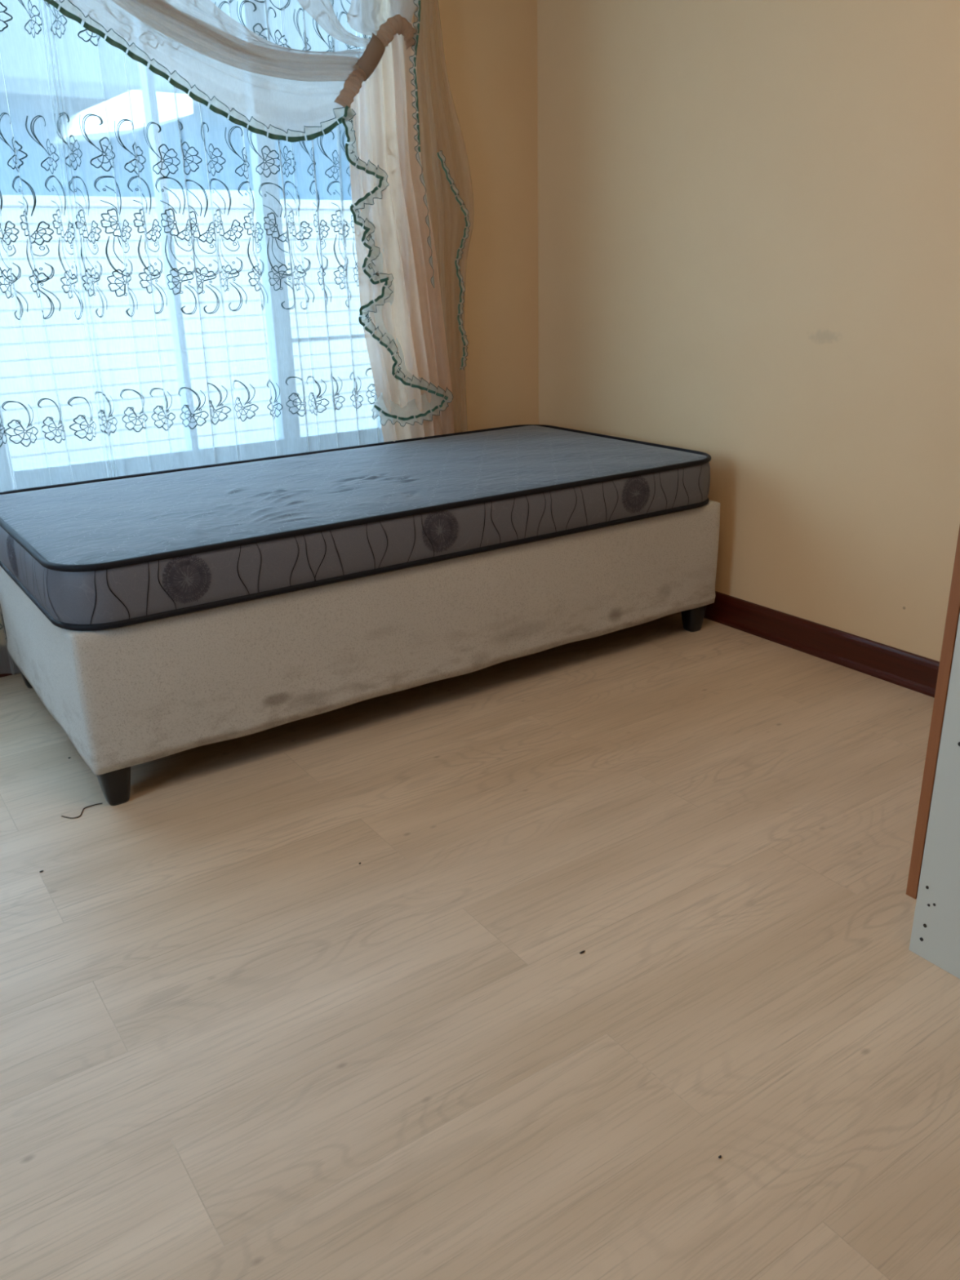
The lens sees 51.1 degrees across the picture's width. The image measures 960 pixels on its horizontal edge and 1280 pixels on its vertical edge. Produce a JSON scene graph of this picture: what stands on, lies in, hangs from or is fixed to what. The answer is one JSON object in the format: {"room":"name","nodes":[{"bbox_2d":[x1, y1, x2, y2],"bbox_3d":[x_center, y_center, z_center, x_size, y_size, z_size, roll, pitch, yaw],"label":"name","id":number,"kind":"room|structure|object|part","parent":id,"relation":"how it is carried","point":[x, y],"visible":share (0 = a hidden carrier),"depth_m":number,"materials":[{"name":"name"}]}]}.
{"room":"bedroom","nodes":[
{"label":"bedroom","id":0,"kind":"room"},
{"bbox_2d":[0,0,538,644],"bbox_3d":[-1.278,-1.195,2.682,3.460,2.600,0.200,-15,24,-32],"label":"wall","id":1,"kind":"structure","parent":0,"point":[490,46],"depth_m":3.43,"materials":[{"name":"beige paint"}]},
{"bbox_2d":[0,644,20,677],"bbox_3d":[-1.188,0.009,3.036,3.459,0.092,0.013,-15,24,-32],"label":"baseboard","id":2,"kind":"structure","parent":1,"relation":"attached to","point":[5,668],"depth_m":2.92,"materials":[{"name":"brown wood"}]},
{"bbox_2d":[0,0,384,492],"bbox_3d":[-1.210,-1.214,2.700,2.200,1.680,0.150,-15,24,-32],"label":"window","id":3,"kind":"structure","parent":1,"relation":"in","point":[289,440],"depth_m":3.11,"materials":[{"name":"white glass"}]},
{"bbox_3d":[-1.165,-2.078,2.274,3.100,0.033,0.078,-15,24,-32],"label":"curtain rod","id":4,"kind":"object","parent":1,"relation":"attached to","visible":0},
{"bbox_2d":[0,0,380,673],"bbox_3d":[-1.220,-1.000,2.624,2.428,2.248,0.044,-15,24,-32],"label":"curtain","id":5,"kind":"object","parent":4,"relation":"hanging from","point":[64,141],"visible":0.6,"depth_m":2.83,"materials":[{"name":"white fabric"}]},
{"bbox_2d":[43,0,474,441],"bbox_3d":[-0.797,-1.299,2.750,1.929,1.776,0.090,-15,24,-32],"label":"curtain","id":6,"kind":"object","parent":4,"relation":"hanging from","point":[411,208],"visible":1,"depth_m":3.05,"materials":[{"name":"white fabric"}]},
{"bbox_3d":[-0.108,-1.517,3.216,0.210,1.726,0.026,-15,24,-32],"label":"panel","id":7,"kind":"part","parent":6,"relation":"part of","materials":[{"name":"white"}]},
{"bbox_2d":[0,611,959,1279],"bbox_3d":[-0.013,0.666,1.463,3.760,0.100,4.550,-15,24,-32],"label":"floor","id":8,"kind":"structure","parent":0,"point":[234,1045],"depth_m":1.61,"materials":[{"name":"laminate"}]},
{"bbox_2d":[61,802,102,818],"bbox_3d":[-0.856,0.370,2.169,0.088,0.002,0.031,-19,26,-38],"label":"thread","id":9,"kind":"object","parent":8,"relation":"on","point":[101,802],"visible":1,"depth_m":2.16},
{"bbox_2d":[0,500,719,805],"bbox_3d":[-0.301,-0.143,2.935,1.889,0.406,0.916,-15,24,-32],"label":"bed base","id":10,"kind":"object","parent":8,"relation":"on","point":[126,697],"visible":0.7,"depth_m":2.42,"materials":[{"name":"beige fabric"}]},
{"bbox_3d":[-1.266,0.082,2.836,0.072,0.098,0.072,-15,24,-32],"label":"leg","id":11,"kind":"part","parent":10,"relation":"part of","materials":[{"name":"black plastic"}]},
{"bbox_3d":[-0.800,0.308,2.197,0.072,0.098,0.072,-15,24,-32],"label":"leg","id":12,"kind":"part","parent":10,"relation":"part of","materials":[{"name":"black plastic"}]},
{"bbox_2d":[0,424,711,631],"bbox_3d":[-0.313,-0.402,2.829,1.893,0.149,0.930,-15,24,-32],"label":"mattress","id":13,"kind":"object","parent":10,"relation":"on","point":[126,550],"visible":1,"depth_m":2.48,"materials":[{"name":"fabric"}]},
{"bbox_3d":[0.665,-0.079,3.137,0.072,0.098,0.072,-15,24,-32],"label":"leg","id":14,"kind":"part","parent":10,"relation":"part of","materials":[{"name":"black plastic"}]},
{"bbox_2d":[906,525,959,978],"bbox_3d":[1.206,-0.433,1.393,0.930,1.950,0.570,-15,24,-32],"label":"wardrobe","id":15,"kind":"object","parent":8,"relation":"on","point":[934,874],"visible":1,"depth_m":1.57,"materials":[{"name":"white wood"}]},
{"bbox_2d":[537,0,959,661],"bbox_3d":[1.441,-0.989,1.939,0.150,2.600,4.550,-15,24,-32],"label":"wall","id":16,"kind":"structure","parent":0,"point":[748,211],"depth_m":2.79,"materials":[{"name":"beige paint"}]},
{"bbox_2d":[703,591,939,697],"bbox_3d":[1.423,0.216,2.300,0.022,0.092,4.170,-15,24,-32],"label":"baseboard","id":17,"kind":"structure","parent":16,"relation":"attached to","point":[904,668],"depth_m":2.87,"materials":[{"name":"brown wood"}]},
{"label":"outside","id":18,"kind":"structure","parent":0,"visible":0},
{"bbox_3d":[-6.349,-2.932,13.302,20.000,0.100,22.600,-15,24,-32],"label":"ground","id":19,"kind":"structure","parent":18,"visible":0},
{"bbox_2d":[0,0,355,199],"bbox_3d":[-2.922,-5.748,11.526,19.800,6.250,3.700,-15,24,-32],"label":"sky","id":20,"kind":"structure","parent":19,"relation":"on","point":[23,56],"depth_m":9.60,"materials":[{"name":"blue"}]},
{"bbox_2d":[0,195,377,468],"bbox_3d":[-2.302,-1.372,5.684,9.000,2.089,0.160,-15,24,-32],"label":"wall","id":21,"kind":"structure","parent":19,"relation":"on","point":[246,344],"depth_m":5.79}
]}

